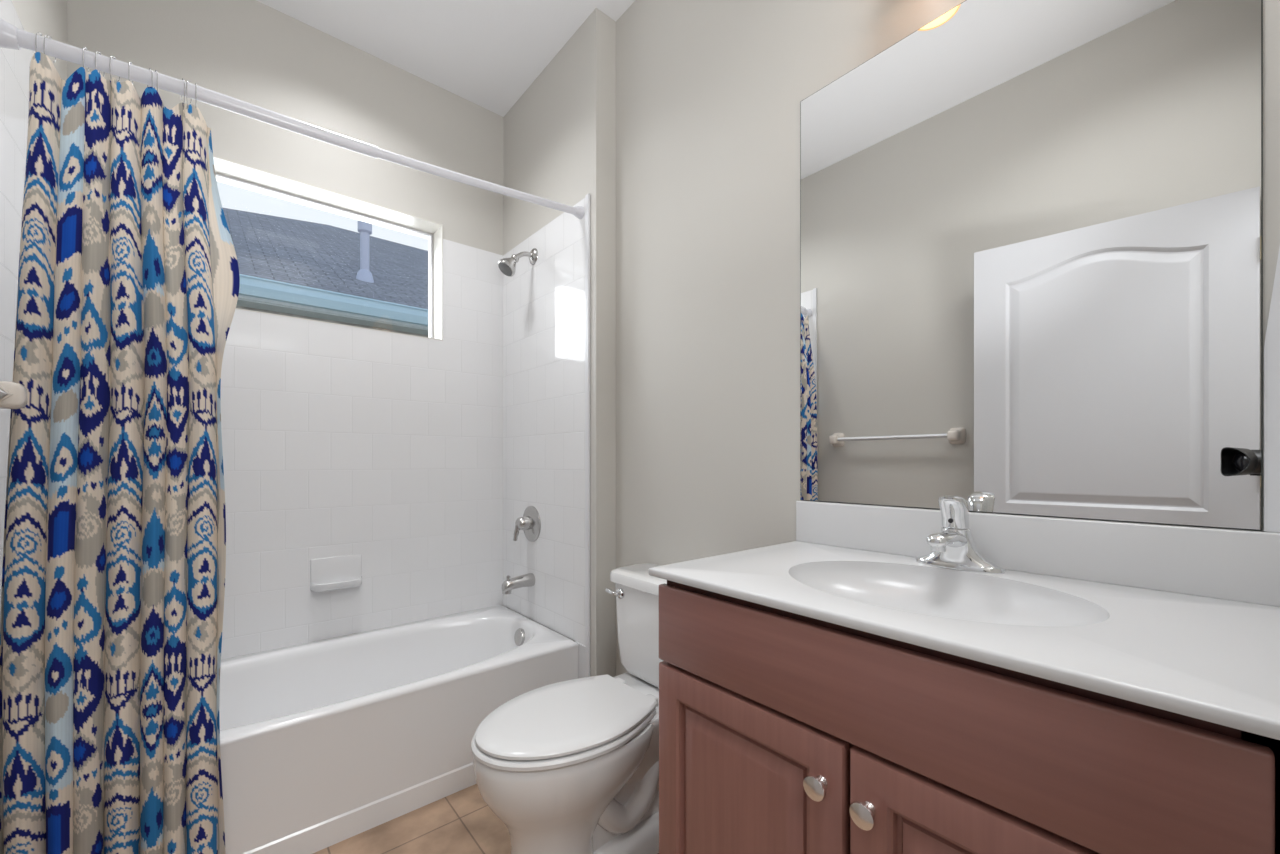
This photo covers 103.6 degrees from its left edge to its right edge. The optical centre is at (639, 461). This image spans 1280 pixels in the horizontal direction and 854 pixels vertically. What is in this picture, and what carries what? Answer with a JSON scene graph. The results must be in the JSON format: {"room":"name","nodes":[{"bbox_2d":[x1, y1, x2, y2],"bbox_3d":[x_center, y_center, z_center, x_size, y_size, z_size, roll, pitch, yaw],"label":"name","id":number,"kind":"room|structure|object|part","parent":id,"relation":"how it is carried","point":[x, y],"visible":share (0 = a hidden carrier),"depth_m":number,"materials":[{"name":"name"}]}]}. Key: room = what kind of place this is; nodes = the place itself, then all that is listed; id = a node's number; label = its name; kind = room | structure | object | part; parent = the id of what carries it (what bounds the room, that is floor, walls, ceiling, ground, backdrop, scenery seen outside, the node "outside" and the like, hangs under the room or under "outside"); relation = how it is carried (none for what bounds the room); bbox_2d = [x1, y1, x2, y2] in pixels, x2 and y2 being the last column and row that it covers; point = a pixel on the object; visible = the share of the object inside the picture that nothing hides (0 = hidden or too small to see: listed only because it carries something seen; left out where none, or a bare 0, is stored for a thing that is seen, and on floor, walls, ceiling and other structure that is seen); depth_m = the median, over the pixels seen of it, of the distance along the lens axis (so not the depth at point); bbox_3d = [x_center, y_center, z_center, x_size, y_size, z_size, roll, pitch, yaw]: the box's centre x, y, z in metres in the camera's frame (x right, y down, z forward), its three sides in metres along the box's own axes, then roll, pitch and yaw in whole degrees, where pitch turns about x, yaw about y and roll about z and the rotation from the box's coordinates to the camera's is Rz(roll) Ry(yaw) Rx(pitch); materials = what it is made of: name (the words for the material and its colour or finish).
{"room":"bathroom","nodes":[
{"label":"bathroom","id":0,"kind":"room"},
{"bbox_2d":[11,0,66,79],"bbox_3d":[-1.099,-0.313,0.665,0.120,2.826,2.737,0,0,-40],"label":"wall","id":1,"kind":"structure","parent":0,"point":[45,17],"depth_m":1.40,"materials":[{"name":"grey paint"}]},
{"bbox_2d":[0,381,26,408],"bbox_3d":[-0.988,-0.122,0.689,0.080,0.079,0.678,0,0,-40],"label":"towel bar","id":2,"kind":"object","parent":1,"relation":"attached to","point":[13,395],"visible":1,"depth_m":0.92,"materials":[{"name":"white paint"}]},
{"bbox_2d":[0,386,13,401],"bbox_3d":[-1.161,-0.122,0.911,0.035,0.035,0.004,0,0,-40],"label":"socket","id":3,"kind":"object","parent":2,"relation":"attached to","point":[8,396],"depth_m":0.92,"materials":[{"name":"plastic"}]},
{"bbox_2d":[0,0,33,617],"bbox_3d":[-1.555,-0.154,1.299,0.005,1.748,0.741,0,0,-40],"label":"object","id":4,"kind":"structure","parent":1,"relation":"attached to","point":[14,64],"depth_m":1.11,"materials":[{"name":"white paint"}]},
{"bbox_2d":[67,0,502,337],"bbox_3d":[-1.269,-0.313,2.159,1.554,2.826,0.200,0,0,-40],"label":"wall","id":5,"kind":"structure","parent":0,"point":[253,52],"depth_m":2.01,"materials":[{"name":"grey paint"}]},
{"bbox_2d":[213,156,442,340],"bbox_3d":[-1.291,-0.825,2.100,0.871,0.536,0.151,0,0,-40],"label":"window","id":6,"kind":"structure","parent":5,"relation":"in","point":[226,170],"depth_m":2.15,"materials":[{"name":"white plastic"}]},
{"bbox_2d":[310,554,361,591],"bbox_3d":[-1.213,0.452,2.022,0.180,0.127,0.073,0,0,-40],"label":"soap dish","id":7,"kind":"object","parent":5,"relation":"attached to","point":[337,572],"visible":1,"depth_m":2.03,"materials":[{"name":"white ceramic"}]},
{"bbox_2d":[310,576,361,591],"bbox_3d":[-1.211,0.496,2.021,0.180,0.032,0.068,0,0,-40],"label":"tray","id":8,"kind":"object","parent":7,"relation":"on","point":[325,583],"depth_m":2.01,"materials":[{"name":"white ceramic"}]},
{"bbox_2d":[220,239,502,659],"bbox_3d":[-1.239,-0.154,2.050,1.450,1.748,0.005,0,0,-40],"label":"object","id":9,"kind":"structure","parent":5,"relation":"attached to","point":[386,448],"depth_m":2.12,"materials":[{"name":"white tile"}]},
{"bbox_2d":[256,0,634,116],"bbox_3d":[0.057,-1.786,0.597,1.854,0.120,4.337,0,0,-40],"label":"ceiling","id":10,"kind":"structure","parent":0,"point":[486,53],"depth_m":2.03,"materials":[{"name":"white paint"}]},
{"bbox_2d":[313,784,658,853],"bbox_3d":[0.078,1.160,0.572,1.854,0.120,4.271,0,0,-40],"label":"floor","id":11,"kind":"structure","parent":0,"point":[460,822],"depth_m":1.49,"materials":[{"name":"beige tile"}]},
{"bbox_2d":[219,605,578,853],"bbox_3d":[-1.013,0.906,1.783,1.437,0.387,0.692,0,0,-40],"label":"bathtub","id":12,"kind":"object","parent":11,"relation":"on","point":[324,743],"visible":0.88,"depth_m":1.63,"materials":[{"name":"white ceramic"}]},
{"bbox_2d":[219,605,578,746],"bbox_3d":[-1.014,0.876,1.784,1.437,0.327,0.690,0,0,-40],"label":"basin","id":13,"kind":"object","parent":12,"relation":"in","point":[432,682],"depth_m":1.83,"materials":[{"name":"white ceramic"}]},
{"bbox_3d":[-0.528,0.775,2.215,0.031,0.074,0.074,0,0,-40],"label":"overflow plate","id":14,"kind":"part","parent":12,"relation":"part of","materials":[{"name":"silver metal"}]},
{"bbox_2d":[471,564,666,853],"bbox_3d":[-0.117,0.732,1.429,0.719,0.739,0.412,0,0,-40],"label":"toilet","id":15,"kind":"object","parent":11,"relation":"on","point":[569,766],"visible":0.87,"depth_m":1.29,"materials":[{"name":"white ceramic"}]},
{"bbox_3d":[-0.212,0.702,1.349,0.471,0.017,0.372,0,0,-40],"label":"seat","id":16,"kind":"part","parent":15,"relation":"part of","materials":[{"name":"white plastic"}]},
{"bbox_3d":[-0.205,0.681,1.354,0.470,0.018,0.356,0,0,-40],"label":"lid","id":17,"kind":"part","parent":15,"relation":"part of","materials":[{"name":"white plastic"}]},
{"bbox_3d":[-0.082,0.435,1.657,0.034,0.034,0.066,0,0,-40],"label":"flush lever","id":18,"kind":"part","parent":15,"relation":"part of","materials":[{"name":"silver metal"}]},
{"bbox_3d":[0.086,0.385,1.601,0.186,0.043,0.412,0,0,-40],"label":"tank lid","id":19,"kind":"part","parent":15,"relation":"part of","materials":[{"name":"white ceramic"}]},
{"bbox_3d":[0.091,0.556,1.606,0.172,0.300,0.388,0,0,-40],"label":"tank","id":20,"kind":"part","parent":15,"relation":"part of","materials":[{"name":"white ceramic"}]},
{"bbox_2d":[659,580,1279,853],"bbox_3d":[0.490,0.665,0.852,0.559,0.870,0.810,0,0,-40],"label":"vanity cabinet","id":21,"kind":"object","parent":11,"relation":"on","point":[781,731],"visible":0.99,"depth_m":0.64,"materials":[{"name":"brown wood"}]},
{"bbox_3d":[0.167,0.703,0.857,0.019,0.605,0.384,0,0,-40],"label":"cabinet door","id":22,"kind":"part","parent":21,"relation":"part of","materials":[{"name":"brown wood"}]},
{"bbox_3d":[0.254,0.464,0.719,0.026,0.034,0.034,0,0,-40],"label":"knob","id":23,"kind":"part","parent":21,"relation":"part of","materials":[{"name":"silver metal"}]},
{"bbox_3d":[0.298,0.466,0.667,0.026,0.034,0.034,0,0,-40],"label":"knob","id":24,"kind":"part","parent":21,"relation":"part of","materials":[{"name":"silver metal"}]},
{"bbox_2d":[648,501,1279,739],"bbox_3d":[0.492,0.203,0.866,0.542,0.193,0.830,0,0,-40],"label":"countertop","id":25,"kind":"structure","parent":21,"relation":"on","point":[1183,620],"depth_m":0.79,"materials":[{"name":"white stone"}]},
{"bbox_2d":[916,495,1004,573],"bbox_3d":[0.602,0.140,0.980,0.152,0.146,0.156,0,0,-40],"label":"sink faucet","id":26,"kind":"object","parent":25,"relation":"on","point":[953,547],"visible":1,"depth_m":0.98,"materials":[{"name":"silver metal"}]},
{"bbox_3d":[0.621,0.100,0.996,0.066,0.065,0.049,0,0,-40],"label":"handle","id":27,"kind":"part","parent":26,"relation":"part of","materials":[{"name":"silver metal"}]},
{"bbox_3d":[0.600,0.168,0.978,0.148,0.071,0.144,0,0,-40],"label":"spout","id":28,"kind":"part","parent":26,"relation":"part of","materials":[{"name":"silver metal"}]},
{"bbox_3d":[0.638,0.207,1.010,0.054,0.011,0.156,0,0,-40],"label":"plate","id":29,"kind":"part","parent":26,"relation":"part of","materials":[{"name":"silver metal"}]},
{"bbox_3d":[0.415,0.703,0.564,0.019,0.605,0.368,0,0,-40],"label":"cabinet door","id":30,"kind":"part","parent":21,"relation":"part of","materials":[{"name":"brown wood"}]},
{"bbox_2d":[503,8,615,676],"bbox_3d":[-0.390,-0.312,2.250,0.094,2.825,0.800,0,0,-40],"label":"wall","id":31,"kind":"structure","parent":0,"point":[559,137],"depth_m":1.96,"materials":[{"name":"grey paint"}]},
{"bbox_2d":[0,18,584,218],"bbox_3d":[-0.785,-0.932,1.512,1.453,0.135,0.054,0,0,-40],"label":"shower rod","id":32,"kind":"object","parent":31,"relation":"attached to","point":[11,37],"visible":1,"depth_m":1.29,"materials":[{"name":"white metal"}]},
{"bbox_2d":[44,35,55,61],"bbox_3d":[-1.279,-0.882,1.091,0.004,0.076,0.043,0,0,-26],"label":"curtain hook","id":33,"kind":"object","parent":32,"relation":"hanging from","point":[45,35],"visible":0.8,"depth_m":1.07,"materials":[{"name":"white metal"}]},
{"bbox_2d":[83,47,88,71],"bbox_3d":[-1.239,-0.886,1.125,0.004,0.076,0.043,0,0,-37],"label":"curtain hook","id":34,"kind":"object","parent":32,"relation":"hanging from","point":[84,47],"visible":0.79,"depth_m":1.11,"materials":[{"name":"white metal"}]},
{"bbox_2d":[95,51,104,76],"bbox_3d":[-1.223,-0.887,1.139,0.004,0.076,0.043,0,0,-29],"label":"curtain hook","id":35,"kind":"object","parent":32,"relation":"hanging from","point":[96,51],"visible":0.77,"depth_m":1.12,"materials":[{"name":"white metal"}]},
{"bbox_2d":[110,56,119,80],"bbox_3d":[-1.205,-0.888,1.155,0.004,0.076,0.043,0,0,-26],"label":"curtain hook","id":36,"kind":"object","parent":32,"relation":"hanging from","point":[111,56],"visible":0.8,"depth_m":1.14,"materials":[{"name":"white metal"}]},
{"bbox_2d":[0,52,239,853],"bbox_3d":[-1.154,0.062,1.146,0.381,1.875,0.101,0,0,-40],"label":"shower curtain","id":37,"kind":"object","parent":36,"relation":"hanging from","point":[114,566],"visible":1,"depth_m":1.11,"materials":[{"name":"fabric"}]},
{"bbox_2d":[181,79,184,109],"bbox_3d":[-1.117,-0.895,1.230,0.043,0.076,0.004,0,0,40],"label":"curtain hook","id":38,"kind":"object","parent":32,"relation":"hanging from","point":[182,79],"visible":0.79,"depth_m":1.22,"materials":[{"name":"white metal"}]},
{"bbox_2d":[186,80,191,107],"bbox_3d":[-1.108,-0.896,1.236,0.004,0.076,0.043,0,0,-31],"label":"curtain hook","id":39,"kind":"object","parent":32,"relation":"hanging from","point":[187,80],"visible":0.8,"depth_m":1.22,"materials":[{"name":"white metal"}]},
{"bbox_2d":[498,248,537,276],"bbox_3d":[-0.543,-0.885,2.220,0.170,0.151,0.082,0,0,-40],"label":"sprayer","id":40,"kind":"object","parent":31,"relation":"attached to","point":[507,266],"visible":1,"depth_m":2.19,"materials":[{"name":"silver metal"}]},
{"bbox_3d":[-0.517,-0.910,2.241,0.103,0.054,0.020,0,0,-40],"label":"arm","id":41,"kind":"part","parent":40,"relation":"part of","materials":[{"name":"silver metal"}]},
{"bbox_2d":[502,573,534,593],"bbox_3d":[-0.544,0.542,2.240,0.143,0.078,0.060,0,0,-40],"label":"tub spout","id":42,"kind":"object","parent":31,"relation":"attached to","point":[526,580],"visible":1,"depth_m":2.22,"materials":[{"name":"silver metal"}]},
{"bbox_2d":[513,506,540,541],"bbox_3d":[-0.524,0.285,2.261,0.085,0.164,0.164,0,0,-40],"label":"shower valve","id":43,"kind":"object","parent":31,"relation":"attached to","point":[530,523],"visible":1,"depth_m":2.25,"materials":[{"name":"silver metal"}]},
{"bbox_3d":[-0.543,0.309,2.253,0.048,0.094,0.028,0,0,-30],"label":"lever","id":44,"kind":"part","parent":43,"relation":"part of","materials":[{"name":"silver metal"}]},
{"bbox_3d":[-0.526,0.280,2.260,0.058,0.064,0.064,0,0,-40],"label":"handle","id":45,"kind":"part","parent":43,"relation":"part of","materials":[{"name":"silver metal"}]},
{"bbox_2d":[503,198,584,644],"bbox_3d":[-0.447,-0.154,2.240,0.005,1.748,0.741,0,0,-40],"label":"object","id":46,"kind":"structure","parent":31,"relation":"attached to","point":[544,301],"depth_m":2.18,"materials":[{"name":"white tile"}]},
{"bbox_2d":[575,193,589,677],"bbox_3d":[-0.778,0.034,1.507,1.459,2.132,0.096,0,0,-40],"label":"trim","id":47,"kind":"structure","parent":31,"relation":"attached to","point":[583,650],"depth_m":1.94,"materials":[{"name":"white paint"}]},
{"bbox_2d":[616,0,1279,675],"bbox_3d":[0.199,-0.313,1.738,0.140,2.826,2.782,0,0,-40],"label":"wall","id":48,"kind":"structure","parent":0,"point":[709,93],"depth_m":1.57,"materials":[{"name":"grey paint"}]},
{"bbox_2d":[800,0,1262,530],"bbox_3d":[0.684,-0.430,1.054,0.006,1.069,0.780,0,0,-40],"label":"mirror","id":49,"kind":"object","parent":48,"relation":"attached to","point":[1031,231],"visible":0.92,"depth_m":0.96,"materials":[{"name":"clear glass"}]},
{"bbox_2d":[796,501,1279,606],"bbox_3d":[0.691,0.160,1.034,0.020,0.108,0.828,0,0,-40],"label":"backsplash","id":50,"kind":"structure","parent":48,"relation":"attached to","point":[1227,564],"depth_m":0.89,"materials":[{"name":"white stone"}]},
{"bbox_2d":[1264,246,1279,531],"bbox_3d":[0.952,-0.252,0.741,0.004,0.716,0.044,0,0,-40],"label":"trim","id":51,"kind":"structure","parent":48,"relation":"attached to","point":[1272,339],"depth_m":0.75,"materials":[{"name":"white paint"}]},
{"label":"outside","id":52,"kind":"structure","parent":0,"visible":0},
{"bbox_3d":[-5.209,1.450,9.221,32.000,0.100,15.200,0,0,-40],"label":"ground","id":53,"kind":"structure","parent":52,"visible":0},
{"bbox_2d":[223,208,427,336],"bbox_3d":[-2.413,-1.580,8.634,16.500,5.960,6.315,0,0,-40],"label":"neighbouring house","id":54,"kind":"structure","parent":53,"relation":"on","point":[288,267],"depth_m":5.26,"materials":[{"name":"grey"}]}
]}

